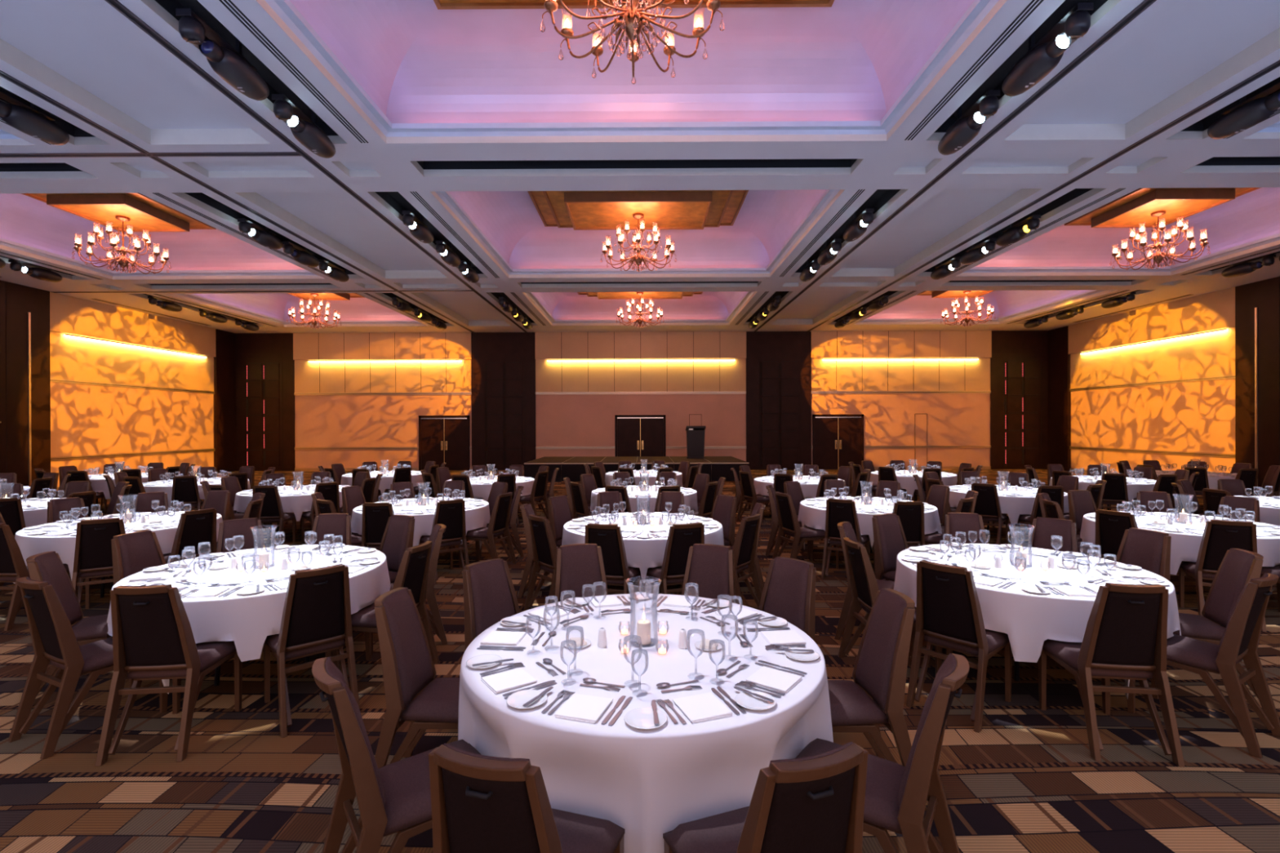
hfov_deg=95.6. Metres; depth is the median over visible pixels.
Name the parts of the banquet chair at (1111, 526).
leg, rail, rail, panel, leg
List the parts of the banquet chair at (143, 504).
leg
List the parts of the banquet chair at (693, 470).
leg, panel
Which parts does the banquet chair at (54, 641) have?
leg, rail, rail, panel, backrest, rail, leg, seat, seat frame, rail, leg, leg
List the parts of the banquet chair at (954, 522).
leg, rail, leg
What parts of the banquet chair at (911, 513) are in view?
leg, leg, panel, rail, seat, rail, leg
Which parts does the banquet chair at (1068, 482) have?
leg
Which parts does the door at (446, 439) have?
push plate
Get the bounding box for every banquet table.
[213,656,310,686]
[275,522,279,537]
[606,567,679,593]
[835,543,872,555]
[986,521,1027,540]
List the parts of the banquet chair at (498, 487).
leg, backrest, leg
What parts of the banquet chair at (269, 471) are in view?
leg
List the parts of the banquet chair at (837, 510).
leg, rail, leg, rail, rail, panel, seat, leg, leg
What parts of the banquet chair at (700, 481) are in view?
backrest, leg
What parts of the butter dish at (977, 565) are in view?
dish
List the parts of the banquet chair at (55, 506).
leg, backrest, leg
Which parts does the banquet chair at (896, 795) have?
seat, rail, leg, backrest, rail, leg, panel, rail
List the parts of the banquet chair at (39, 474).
panel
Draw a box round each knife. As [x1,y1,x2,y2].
[124,579,165,583]
[126,581,155,586]
[127,577,168,582]
[144,567,173,569]
[218,586,239,596]
[222,586,244,596]
[256,584,259,591]
[344,564,370,566]
[353,559,377,561]
[471,658,513,666]
[476,647,524,651]
[479,645,525,648]
[501,620,531,625]
[502,680,555,696]
[504,682,556,699]
[522,686,553,706]
[523,614,551,624]
[529,619,547,626]
[565,599,582,607]
[582,604,588,612]
[586,603,593,611]
[601,695,626,724]
[608,697,632,726]
[634,592,638,601]
[651,700,659,724]
[657,596,667,607]
[701,598,716,606]
[701,607,720,613]
[703,605,733,613]
[711,688,740,715]
[716,686,746,713]
[733,686,773,702]
[746,627,789,630]
[747,629,791,631]
[754,616,776,621]
[755,662,804,676]
[758,660,807,675]
[774,648,813,652]
[906,559,930,560]
[997,581,1012,587]
[1001,582,1016,589]
[1035,584,1045,592]
[1079,586,1097,595]
[1105,568,1145,572]
[1107,564,1131,565]
[1129,577,1164,582]
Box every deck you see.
[524,456,574,481]
[561,456,606,481]
[600,456,637,473]
[636,456,673,471]
[668,456,711,480]
[704,456,748,480]
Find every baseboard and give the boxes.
[294,467,471,471]
[874,466,991,469]
[1070,468,1119,473]
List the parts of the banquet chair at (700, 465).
leg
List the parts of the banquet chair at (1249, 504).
leg, leg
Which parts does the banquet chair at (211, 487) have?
rail, panel, leg, seat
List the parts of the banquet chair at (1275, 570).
seat, leg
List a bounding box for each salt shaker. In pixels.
[140,515,146,523]
[231,556,238,569]
[280,557,288,569]
[405,499,408,506]
[597,627,607,648]
[622,516,626,524]
[658,516,662,524]
[678,628,687,648]
[880,498,884,505]
[994,555,1001,568]
[1047,555,1054,568]
[1167,515,1173,524]
[1200,515,1206,523]
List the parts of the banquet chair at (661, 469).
leg, panel, rail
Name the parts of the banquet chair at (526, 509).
leg, backrest, leg, rail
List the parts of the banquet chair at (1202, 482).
rail, panel, leg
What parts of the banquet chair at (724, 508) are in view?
leg, backrest, seat, leg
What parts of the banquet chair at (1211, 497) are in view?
leg, rail, panel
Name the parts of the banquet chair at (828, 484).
leg, backrest, leg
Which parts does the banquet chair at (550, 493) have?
backrest, leg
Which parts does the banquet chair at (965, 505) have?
seat, leg, panel, rail, leg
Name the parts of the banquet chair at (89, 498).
panel, rail, leg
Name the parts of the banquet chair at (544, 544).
leg, rail, rail, panel, rail, seat, leg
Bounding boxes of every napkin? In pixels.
[23,528,50,533]
[36,523,67,526]
[37,497,59,500]
[43,531,76,536]
[79,516,102,519]
[128,572,168,581]
[136,511,151,515]
[152,524,177,528]
[168,511,185,514]
[169,559,208,565]
[186,587,230,598]
[235,548,261,555]
[272,580,288,589]
[296,544,321,550]
[329,546,360,552]
[348,566,365,573]
[351,552,377,560]
[394,511,410,514]
[403,498,416,501]
[434,497,449,499]
[462,497,475,501]
[465,506,476,508]
[469,501,483,504]
[480,631,526,645]
[480,667,537,693]
[528,605,570,621]
[554,693,613,724]
[568,522,586,525]
[576,528,585,533]
[582,515,603,519]
[587,595,622,608]
[615,512,632,515]
[622,533,631,537]
[651,511,667,515]
[655,532,668,537]
[662,595,694,608]
[672,692,732,723]
[680,515,702,519]
[698,521,717,524]
[715,605,757,620]
[745,666,802,693]
[760,630,806,644]
[804,501,819,503]
[812,505,826,507]
[813,497,828,500]
[840,496,854,498]
[871,497,886,499]
[879,510,893,513]
[904,551,931,558]
[924,544,955,551]
[973,543,997,549]
[973,576,1003,586]
[1018,494,1035,496]
[1026,546,1054,555]
[1052,586,1096,597]
[1076,556,1114,564]
[1115,569,1156,579]
[1137,524,1161,529]
[1154,511,1174,515]
[1190,530,1204,534]
[1206,515,1229,519]
[1249,495,1273,498]
[1253,522,1276,526]
[1256,532,1275,537]
[1264,528,1279,532]
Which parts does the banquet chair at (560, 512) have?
leg, seat, backrest, leg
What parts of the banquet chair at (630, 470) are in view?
rail, leg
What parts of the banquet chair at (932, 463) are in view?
backrest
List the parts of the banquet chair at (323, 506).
leg, rail, panel, leg, seat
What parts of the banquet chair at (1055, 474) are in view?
leg, rail, panel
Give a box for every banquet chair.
[0,472,16,484]
[0,483,24,499]
[0,497,26,537]
[0,512,5,591]
[0,523,71,631]
[8,577,168,759]
[17,551,111,710]
[26,477,52,498]
[34,468,57,493]
[34,470,57,493]
[42,472,58,497]
[47,497,111,577]
[55,474,71,497]
[58,465,97,508]
[62,480,91,497]
[62,490,96,564]
[66,471,106,514]
[71,517,125,608]
[95,481,128,516]
[95,584,242,766]
[100,463,122,505]
[102,475,130,507]
[111,484,132,514]
[111,530,165,585]
[113,471,133,512]
[120,468,142,481]
[122,476,168,512]
[132,491,168,512]
[145,462,164,472]
[147,468,183,509]
[163,507,217,564]
[165,466,180,479]
[170,475,203,511]
[180,462,189,475]
[186,463,195,475]
[189,466,217,511]
[200,480,239,513]
[200,490,230,520]
[208,484,244,519]
[216,498,262,551]
[216,517,265,552]
[220,476,266,531]
[228,472,248,490]
[238,466,254,489]
[251,493,265,519]
[252,484,295,545]
[259,469,272,485]
[262,473,294,530]
[263,564,359,737]
[267,466,275,473]
[299,471,331,527]
[301,481,340,541]
[309,513,351,545]
[311,492,367,546]
[311,657,481,852]
[315,498,361,546]
[317,466,324,471]
[324,467,339,484]
[331,463,346,484]
[332,541,439,670]
[339,477,375,513]
[341,485,366,518]
[351,468,381,501]
[352,471,368,486]
[361,502,394,551]
[362,461,383,500]
[364,514,414,635]
[371,524,448,655]
[373,473,382,502]
[373,587,459,768]
[384,466,411,501]
[386,461,411,499]
[389,481,422,539]
[413,465,439,498]
[415,461,435,498]
[419,498,469,584]
[420,470,441,497]
[422,472,439,497]
[428,742,624,852]
[435,466,451,493]
[440,480,468,548]
[451,474,483,499]
[458,492,516,567]
[462,558,519,649]
[471,465,488,500]
[479,485,524,559]
[487,481,507,543]
[496,473,519,526]
[507,464,524,504]
[517,465,549,511]
[517,503,559,598]
[519,471,549,520]
[523,514,556,610]
[528,467,559,503]
[543,495,573,576]
[553,543,608,603]
[563,477,594,518]
[569,481,596,519]
[580,473,597,506]
[583,463,591,474]
[584,523,641,594]
[591,466,605,488]
[593,462,605,479]
[596,491,624,514]
[604,485,631,512]
[612,471,631,486]
[617,460,631,468]
[617,467,635,485]
[644,522,704,595]
[647,491,684,568]
[650,460,665,470]
[653,485,680,512]
[654,467,672,485]
[657,471,676,485]
[662,742,867,852]
[677,461,689,484]
[680,462,702,487]
[681,543,736,603]
[684,465,697,488]
[685,481,717,517]
[692,473,710,518]
[693,477,725,515]
[710,494,741,577]
[729,502,765,592]
[730,467,760,513]
[733,514,762,607]
[736,471,769,520]
[738,465,771,512]
[758,556,816,641]
[764,464,782,508]
[764,484,809,559]
[770,473,793,526]
[772,491,830,567]
[780,480,813,545]
[795,653,968,852]
[802,464,818,476]
[815,474,838,497]
[820,480,848,547]
[821,497,870,578]
[827,588,926,810]
[834,521,894,639]
[836,466,852,493]
[837,537,942,675]
[847,469,870,497]
[848,462,875,497]
[851,471,867,497]
[853,464,876,495]
[861,460,875,483]
[866,480,901,537]
[866,513,908,613]
[873,501,924,573]
[878,466,907,500]
[889,460,911,501]
[906,560,1012,733]
[912,474,952,507]
[913,467,942,501]
[916,461,942,501]
[924,471,939,497]
[924,497,973,545]
[925,484,950,526]
[926,478,956,512]
[934,490,977,533]
[943,512,987,543]
[955,467,973,485]
[956,462,971,479]
[959,471,995,528]
[971,482,1008,545]
[975,465,982,474]
[1003,471,1031,524]
[1014,485,1063,545]
[1024,465,1031,482]
[1026,466,1039,488]
[1027,516,1078,552]
[1036,493,1102,558]
[1037,582,1184,767]
[1042,498,1102,557]
[1047,464,1064,485]
[1052,470,1072,485]
[1056,475,1079,493]
[1063,484,1102,533]
[1066,480,1106,513]
[1067,489,1097,534]
[1086,464,1111,510]
[1094,509,1137,560]
[1100,473,1128,511]
[1115,528,1171,581]
[1116,462,1128,506]
[1117,466,1154,511]
[1119,460,1132,476]
[1127,573,1279,759]
[1128,474,1177,512]
[1133,464,1157,507]
[1135,491,1189,577]
[1142,460,1161,470]
[1171,482,1192,513]
[1173,469,1189,484]
[1173,548,1263,697]
[1177,472,1199,508]
[1177,480,1204,515]
[1178,519,1266,631]
[1184,466,1208,498]
[1186,461,1207,470]
[1202,488,1231,516]
[1216,495,1260,522]
[1217,479,1248,496]
[1230,462,1252,473]
[1235,468,1258,496]
[1250,467,1279,497]
[1257,465,1279,497]
[1259,564,1279,612]
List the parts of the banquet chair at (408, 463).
backrest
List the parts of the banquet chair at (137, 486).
leg, rail, panel, leg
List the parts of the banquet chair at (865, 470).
leg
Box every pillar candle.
[124,511,132,522]
[258,547,269,568]
[295,483,300,489]
[421,495,426,505]
[488,472,493,479]
[636,613,650,644]
[640,511,646,524]
[863,495,869,504]
[1000,482,1005,490]
[1016,546,1026,566]
[1178,509,1187,523]
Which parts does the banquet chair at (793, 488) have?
leg, backrest, leg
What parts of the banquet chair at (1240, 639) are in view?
leg, leg, seat frame, seat, rail, leg, rail, backrest, panel, rail, leg, rail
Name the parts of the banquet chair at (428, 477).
leg, panel, leg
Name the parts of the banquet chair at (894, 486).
leg, backrest, leg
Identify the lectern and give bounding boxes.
[685,426,706,458]
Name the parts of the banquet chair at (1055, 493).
leg, rail, seat, leg, panel, rail, leg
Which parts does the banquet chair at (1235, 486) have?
leg, leg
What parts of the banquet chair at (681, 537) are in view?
leg, seat, seat frame, leg, rail, panel, rail, leg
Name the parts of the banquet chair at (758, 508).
backrest, leg, rail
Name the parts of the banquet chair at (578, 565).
leg, rail, leg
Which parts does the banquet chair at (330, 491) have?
leg, seat, leg, panel, rail, leg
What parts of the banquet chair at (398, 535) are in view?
leg, seat, backrest, rail, leg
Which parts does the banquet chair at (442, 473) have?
leg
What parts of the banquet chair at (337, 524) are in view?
leg, rail, leg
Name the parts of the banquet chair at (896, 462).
backrest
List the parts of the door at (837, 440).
push plate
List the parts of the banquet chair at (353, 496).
leg, leg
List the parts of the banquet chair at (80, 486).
leg, leg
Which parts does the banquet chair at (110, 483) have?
leg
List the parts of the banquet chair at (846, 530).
rail, leg, backrest, seat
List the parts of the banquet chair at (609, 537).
leg, rail, panel, rail, seat frame, leg, seat, leg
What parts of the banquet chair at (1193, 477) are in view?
leg, panel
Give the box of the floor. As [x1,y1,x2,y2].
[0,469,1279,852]
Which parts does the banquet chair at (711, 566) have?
leg, rail, leg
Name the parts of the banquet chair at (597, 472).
panel, leg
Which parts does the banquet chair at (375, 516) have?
leg, seat, rail, rail, panel, leg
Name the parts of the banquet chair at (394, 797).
rail, panel, leg, rail, backrest, leg, rail, seat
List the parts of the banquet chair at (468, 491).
rail, panel, leg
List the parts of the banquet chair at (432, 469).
seat, rail, leg, panel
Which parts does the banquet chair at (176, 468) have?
panel, rail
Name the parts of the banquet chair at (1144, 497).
leg, backrest, leg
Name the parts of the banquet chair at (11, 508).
rail, backrest, leg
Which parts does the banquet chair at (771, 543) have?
leg, rail, backrest, leg, leg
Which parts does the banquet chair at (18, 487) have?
leg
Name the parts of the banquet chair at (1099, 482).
backrest, leg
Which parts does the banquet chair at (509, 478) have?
panel, rail, leg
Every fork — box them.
[142,570,175,573]
[175,581,191,585]
[180,588,199,597]
[181,589,200,598]
[207,584,236,586]
[261,584,272,591]
[266,584,278,590]
[480,662,523,675]
[480,664,524,677]
[495,629,533,633]
[496,627,533,631]
[531,631,544,645]
[535,662,558,676]
[541,689,568,713]
[547,691,574,715]
[552,605,577,613]
[558,604,580,612]
[559,614,582,624]
[579,684,620,692]
[600,608,630,613]
[616,595,628,606]
[621,595,630,605]
[654,698,678,724]
[659,608,688,613]
[661,685,702,693]
[662,699,686,724]
[690,599,701,609]
[694,600,705,610]
[705,615,730,624]
[725,663,749,677]
[734,683,781,697]
[737,613,761,622]
[738,634,752,647]
[738,680,785,695]
[739,615,764,625]
[764,644,804,648]
[764,646,805,650]
[978,574,1006,580]
[1040,586,1058,595]
[1042,583,1071,586]
[1047,586,1064,595]
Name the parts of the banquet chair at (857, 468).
panel, seat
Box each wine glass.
[22,488,30,496]
[36,491,44,505]
[46,492,53,499]
[48,488,56,499]
[57,490,64,497]
[58,511,68,526]
[62,514,71,530]
[68,510,79,528]
[70,507,80,525]
[80,506,88,515]
[90,504,100,514]
[90,514,99,519]
[92,511,102,519]
[115,503,124,517]
[122,501,129,511]
[124,509,134,527]
[132,511,140,528]
[151,500,159,516]
[156,506,165,523]
[167,507,175,523]
[167,555,180,580]
[169,500,178,516]
[173,502,182,519]
[181,548,195,577]
[183,503,191,511]
[183,546,195,568]
[192,560,205,586]
[197,542,210,567]
[197,554,212,582]
[224,537,235,559]
[232,535,244,559]
[240,553,254,582]
[244,559,256,585]
[274,531,284,555]
[274,533,281,552]
[287,547,300,575]
[301,551,312,569]
[304,531,315,554]
[307,532,317,551]
[318,540,330,566]
[323,533,334,558]
[333,535,342,547]
[333,542,342,564]
[383,493,390,502]
[391,497,397,510]
[394,494,400,509]
[404,488,410,497]
[414,494,421,510]
[416,497,422,511]
[436,493,443,502]
[451,491,457,499]
[525,615,541,651]
[542,606,559,647]
[544,595,558,628]
[560,590,575,627]
[560,640,577,680]
[565,626,584,671]
[582,584,593,614]
[591,511,598,519]
[592,582,606,617]
[599,507,606,517]
[602,504,609,521]
[608,514,615,524]
[610,511,618,524]
[613,503,619,517]
[618,501,626,518]
[622,635,642,682]
[631,648,648,691]
[635,511,644,531]
[639,502,645,511]
[639,515,646,533]
[639,579,651,608]
[644,579,659,613]
[662,511,669,529]
[665,502,671,519]
[670,514,676,524]
[677,508,684,524]
[679,504,686,522]
[684,506,690,521]
[684,582,698,617]
[686,586,696,613]
[686,629,705,675]
[687,510,693,522]
[708,639,725,680]
[716,594,732,632]
[720,614,738,657]
[728,595,742,628]
[742,619,758,656]
[862,493,868,509]
[865,496,871,510]
[884,493,891,509]
[897,492,904,501]
[939,540,949,562]
[942,533,952,555]
[949,537,961,562]
[955,531,966,555]
[964,548,975,573]
[968,530,977,542]
[968,543,981,570]
[978,529,990,553]
[1007,532,1017,551]
[1008,550,1022,578]
[1013,530,1025,554]
[1014,556,1026,582]
[1050,535,1062,560]
[1052,537,1061,558]
[1061,552,1075,582]
[1076,559,1089,585]
[1080,542,1093,568]
[1086,549,1101,577]
[1088,544,1101,568]
[1103,553,1116,578]
[1116,503,1124,511]
[1121,501,1129,511]
[1123,502,1133,512]
[1132,500,1141,516]
[1133,507,1142,524]
[1136,505,1146,523]
[1147,501,1155,515]
[1155,499,1164,516]
[1166,508,1177,527]
[1170,511,1179,528]
[1185,502,1193,511]
[1187,502,1197,519]
[1204,511,1215,520]
[1213,514,1223,519]
[1218,504,1229,515]
[1222,506,1231,515]
[1230,510,1240,520]
[1235,508,1245,519]
[1244,488,1252,495]
[1244,514,1254,522]
[1245,511,1255,520]
[1253,486,1262,500]
[1253,490,1261,498]
[1258,488,1267,502]
[1264,485,1273,499]
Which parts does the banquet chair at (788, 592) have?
leg, rail, leg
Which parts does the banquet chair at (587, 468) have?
leg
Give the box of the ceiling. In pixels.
[0,0,1279,333]
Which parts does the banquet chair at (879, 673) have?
seat, rail, leg, rail, backrest, rail, leg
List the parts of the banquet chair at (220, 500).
leg, leg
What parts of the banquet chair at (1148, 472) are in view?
backrest, leg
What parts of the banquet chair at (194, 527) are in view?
leg, seat, rail, panel, rail, leg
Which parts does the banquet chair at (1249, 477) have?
leg, panel, rail, leg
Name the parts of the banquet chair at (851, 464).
leg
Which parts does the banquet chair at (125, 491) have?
leg, panel, leg, rail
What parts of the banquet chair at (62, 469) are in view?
leg, backrest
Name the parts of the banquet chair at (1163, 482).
leg, panel, rail, leg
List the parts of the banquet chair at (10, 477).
leg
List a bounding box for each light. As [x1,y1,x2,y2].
[64,333,208,357]
[306,359,462,361]
[546,358,735,360]
[822,357,979,359]
[1079,328,1227,354]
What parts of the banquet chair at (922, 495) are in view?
leg, backrest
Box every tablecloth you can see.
[13,511,222,583]
[21,498,49,527]
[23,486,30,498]
[65,473,147,499]
[106,544,391,693]
[142,478,250,511]
[233,485,349,528]
[340,471,423,497]
[351,497,490,548]
[447,476,534,501]
[457,593,833,852]
[561,512,724,586]
[590,485,697,512]
[604,470,682,487]
[753,476,844,499]
[797,497,942,550]
[869,470,957,497]
[893,543,1181,699]
[948,485,1069,523]
[1048,475,1155,508]
[1080,511,1279,574]
[1156,471,1235,489]
[1249,497,1279,526]
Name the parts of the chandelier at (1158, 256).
arm, arm, arm, arm, arm, arm, arm, arm, arm, arm, arm, arm, arm, arm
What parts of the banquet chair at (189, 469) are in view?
leg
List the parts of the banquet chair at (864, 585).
leg, rail, rail, panel, rail, leg, seat, leg, leg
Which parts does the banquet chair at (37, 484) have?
leg, panel, rail, leg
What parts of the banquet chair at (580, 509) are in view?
leg, rail, panel, leg, seat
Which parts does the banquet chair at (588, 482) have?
leg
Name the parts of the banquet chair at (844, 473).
leg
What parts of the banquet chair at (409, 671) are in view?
rail, leg, backrest, rail, leg, rail, seat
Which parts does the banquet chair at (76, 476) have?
rail, panel, leg, seat, leg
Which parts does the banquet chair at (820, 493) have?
leg, panel, rail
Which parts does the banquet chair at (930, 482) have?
leg, rail, panel, leg, seat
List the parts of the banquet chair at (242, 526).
leg, rail, leg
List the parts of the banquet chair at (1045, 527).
leg, rail, leg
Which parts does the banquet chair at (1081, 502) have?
leg, leg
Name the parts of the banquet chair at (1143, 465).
rail, leg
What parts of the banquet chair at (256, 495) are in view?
backrest, leg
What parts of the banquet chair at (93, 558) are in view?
leg, rail, leg, rail, seat, seat frame, rail, backrest, panel, leg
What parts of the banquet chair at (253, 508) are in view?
leg, panel, rail, leg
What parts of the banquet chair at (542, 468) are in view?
backrest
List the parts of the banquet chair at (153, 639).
leg, rail, rail, backrest, panel, rail, leg, seat, seat frame, leg, rail, leg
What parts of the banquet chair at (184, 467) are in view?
leg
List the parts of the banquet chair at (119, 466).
leg, backrest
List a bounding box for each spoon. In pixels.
[180,579,197,584]
[201,560,225,566]
[209,582,239,585]
[264,577,288,581]
[542,631,555,646]
[542,657,566,674]
[562,615,588,626]
[582,677,625,688]
[600,609,630,614]
[656,680,698,687]
[657,610,688,613]
[699,617,724,625]
[716,660,740,674]
[736,634,747,646]
[980,573,1009,579]
[1039,581,1069,583]
[1086,578,1103,582]
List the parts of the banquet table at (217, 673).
leg, leg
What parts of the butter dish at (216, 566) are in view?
dish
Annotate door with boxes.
[418,415,470,471]
[614,414,666,456]
[812,414,863,469]
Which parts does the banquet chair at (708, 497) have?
seat, leg, panel, rail, leg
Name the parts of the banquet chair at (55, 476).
backrest, leg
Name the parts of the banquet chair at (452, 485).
leg, backrest, leg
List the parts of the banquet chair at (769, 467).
leg, backrest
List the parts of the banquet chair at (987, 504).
rail, panel, rail, seat, leg, rail, leg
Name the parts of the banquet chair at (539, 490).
seat, leg, panel, rail, rail, leg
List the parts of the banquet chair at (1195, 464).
backrest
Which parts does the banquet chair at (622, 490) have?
rail, leg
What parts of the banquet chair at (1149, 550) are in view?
leg, rail, leg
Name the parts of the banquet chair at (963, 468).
leg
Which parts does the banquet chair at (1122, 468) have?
panel, leg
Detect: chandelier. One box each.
[71,215,171,274]
[286,293,341,328]
[539,0,724,84]
[600,213,676,271]
[616,292,664,327]
[940,290,995,326]
[1109,210,1210,270]
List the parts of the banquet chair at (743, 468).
backrest, leg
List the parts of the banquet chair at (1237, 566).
seat, leg, rail, backrest, rail, leg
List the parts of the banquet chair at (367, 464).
backrest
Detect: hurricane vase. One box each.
[0,482,15,498]
[114,462,124,472]
[117,493,137,523]
[191,465,201,481]
[250,524,277,568]
[292,471,303,490]
[380,459,388,474]
[417,482,430,506]
[486,464,495,479]
[626,576,661,647]
[635,494,651,524]
[639,471,649,491]
[640,459,647,473]
[794,463,803,479]
[859,480,873,504]
[908,459,916,473]
[996,471,1009,490]
[1007,523,1035,568]
[1099,463,1111,479]
[1172,493,1194,523]
[1190,459,1200,467]
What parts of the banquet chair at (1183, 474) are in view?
leg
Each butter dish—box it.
[22,503,31,506]
[148,519,163,523]
[209,562,230,569]
[290,563,311,570]
[393,502,404,506]
[564,637,591,648]
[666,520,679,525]
[694,638,721,651]
[970,561,991,568]
[1056,562,1076,568]
[1151,520,1167,524]
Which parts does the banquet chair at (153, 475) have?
leg, backrest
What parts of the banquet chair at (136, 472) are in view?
rail, panel, leg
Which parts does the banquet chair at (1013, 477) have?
backrest, leg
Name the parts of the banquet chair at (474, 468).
backrest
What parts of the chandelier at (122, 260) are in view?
arm, arm, arm, arm, arm, arm, arm, arm, arm, arm, arm, arm, arm, arm, arm, arm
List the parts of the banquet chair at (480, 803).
leg, rail, backrest, panel, leg, seat, leg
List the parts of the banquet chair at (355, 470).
leg, rail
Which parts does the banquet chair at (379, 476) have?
backrest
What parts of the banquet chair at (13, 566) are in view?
panel, rail, leg, seat, seat frame, rail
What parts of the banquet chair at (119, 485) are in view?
backrest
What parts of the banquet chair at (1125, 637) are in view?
leg, rail, leg, seat frame, seat, leg, rail, panel, backrest, rail, rail, leg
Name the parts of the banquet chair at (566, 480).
leg, backrest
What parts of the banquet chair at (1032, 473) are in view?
leg, panel, leg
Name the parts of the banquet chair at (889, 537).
leg, rail, seat, backrest, leg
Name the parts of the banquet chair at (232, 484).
leg, backrest, leg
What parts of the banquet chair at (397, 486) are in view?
leg, backrest, leg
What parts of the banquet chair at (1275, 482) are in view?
seat, leg, panel, leg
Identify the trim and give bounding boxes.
[0,70,473,332]
[0,117,53,144]
[0,151,301,157]
[0,251,101,279]
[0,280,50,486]
[21,192,216,231]
[49,291,216,356]
[49,331,213,391]
[50,289,472,293]
[50,378,214,394]
[50,448,214,461]
[92,298,210,325]
[105,0,527,332]
[152,192,328,276]
[154,293,275,326]
[213,328,235,473]
[218,0,368,142]
[235,333,295,471]
[287,293,364,300]
[293,332,471,359]
[293,391,471,395]
[294,360,471,392]
[294,446,471,449]
[364,293,434,325]
[410,191,498,277]
[433,0,834,8]
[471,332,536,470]
[510,292,546,325]
[527,190,748,230]
[535,331,746,359]
[535,359,746,391]
[535,391,746,394]
[535,445,746,448]
[577,291,702,299]
[736,291,768,324]
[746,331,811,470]
[754,0,1156,331]
[779,189,865,276]
[807,59,1279,331]
[811,330,991,358]
[811,358,990,391]
[811,391,991,393]
[811,445,991,448]
[846,290,916,324]
[904,0,1043,140]
[914,413,927,464]
[916,290,994,297]
[947,187,1125,275]
[990,330,1048,469]
[1006,289,1129,324]
[1048,325,1071,471]
[1064,187,1260,227]
[1068,287,1235,354]
[1069,374,1235,391]
[1069,446,1235,457]
[1070,327,1235,388]
[1073,294,1191,322]
[1181,247,1279,275]
[1222,108,1279,138]
[1235,275,1279,487]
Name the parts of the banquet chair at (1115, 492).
seat, panel, rail, rail, leg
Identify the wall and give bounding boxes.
[50,331,213,486]
[294,357,990,467]
[1071,326,1235,472]
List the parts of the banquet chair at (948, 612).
leg, rail, rail, backrest, leg, panel, rail, seat, seat frame, leg, rail, leg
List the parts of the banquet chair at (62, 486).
leg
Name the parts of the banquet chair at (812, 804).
leg, seat, leg, panel, backrest, rail, leg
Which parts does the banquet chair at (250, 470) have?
backrest, leg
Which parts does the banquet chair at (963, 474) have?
leg, backrest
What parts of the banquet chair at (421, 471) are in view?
leg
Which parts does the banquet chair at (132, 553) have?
leg, rail, backrest, leg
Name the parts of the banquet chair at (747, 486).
leg, rail, panel, leg, seat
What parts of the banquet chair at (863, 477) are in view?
leg, panel, rail, leg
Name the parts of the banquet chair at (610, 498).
leg, leg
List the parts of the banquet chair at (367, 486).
leg, panel, rail, leg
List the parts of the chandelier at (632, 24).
flame bulb, arm, arm, arm, arm, arm, arm, arm, arm, arm, arm, arm, arm, flame bulb, arm, arm, arm, flame bulb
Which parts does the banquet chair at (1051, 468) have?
leg, backrest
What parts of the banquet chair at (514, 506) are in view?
leg, rail, backrest, leg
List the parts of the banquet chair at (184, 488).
leg, rail, panel, seat, rail, leg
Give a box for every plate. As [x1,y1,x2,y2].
[22,506,37,509]
[22,526,42,529]
[26,531,48,535]
[106,513,123,516]
[115,581,145,586]
[132,527,151,531]
[142,565,168,572]
[204,552,225,557]
[236,586,265,595]
[268,545,289,549]
[326,543,345,548]
[355,548,376,552]
[358,559,380,564]
[412,511,426,514]
[466,653,502,668]
[473,503,484,506]
[500,616,526,626]
[506,689,547,709]
[563,597,589,605]
[567,525,582,528]
[572,518,585,521]
[624,706,666,729]
[627,591,652,599]
[636,534,653,538]
[699,517,712,520]
[704,525,719,528]
[705,599,728,607]
[734,690,776,710]
[757,616,787,626]
[784,647,819,661]
[864,510,877,513]
[901,556,921,562]
[909,546,928,551]
[946,542,966,546]
[1000,544,1021,548]
[1021,586,1050,594]
[1062,551,1085,556]
[1115,564,1141,569]
[1138,578,1169,586]
[1163,528,1183,532]
[1269,532,1279,535]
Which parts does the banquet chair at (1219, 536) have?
leg, rail, seat, leg, rail, panel, rail, leg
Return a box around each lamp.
[0,90,69,145]
[0,258,5,267]
[8,259,62,282]
[147,295,182,311]
[175,8,269,100]
[198,309,226,323]
[234,318,259,330]
[237,217,282,249]
[271,93,335,158]
[282,240,319,267]
[318,259,349,281]
[391,297,412,312]
[402,210,433,243]
[413,308,431,322]
[431,317,446,329]
[435,240,460,266]
[457,260,479,283]
[498,295,513,312]
[511,306,524,321]
[521,315,532,329]
[748,314,759,328]
[756,305,768,320]
[767,293,781,311]
[799,258,820,281]
[817,238,841,265]
[834,315,849,328]
[843,208,874,241]
[849,306,866,320]
[868,295,888,311]
[930,256,961,279]
[937,89,999,155]
[960,237,996,264]
[995,214,1040,246]
[1001,2,1093,96]
[1023,315,1048,328]
[1055,306,1084,319]
[1101,292,1136,308]
[1207,81,1279,139]
[1222,253,1275,277]
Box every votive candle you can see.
[235,563,246,571]
[258,562,269,572]
[618,621,630,635]
[618,639,631,653]
[655,639,668,654]
[657,621,668,635]
[993,553,1003,561]
[1016,561,1024,570]
[1040,560,1050,570]
[1160,515,1167,521]
[1184,519,1192,524]
[1199,518,1206,524]
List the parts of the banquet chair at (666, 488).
leg, panel, rail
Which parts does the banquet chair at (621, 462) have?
backrest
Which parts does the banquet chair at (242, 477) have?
panel, rail, leg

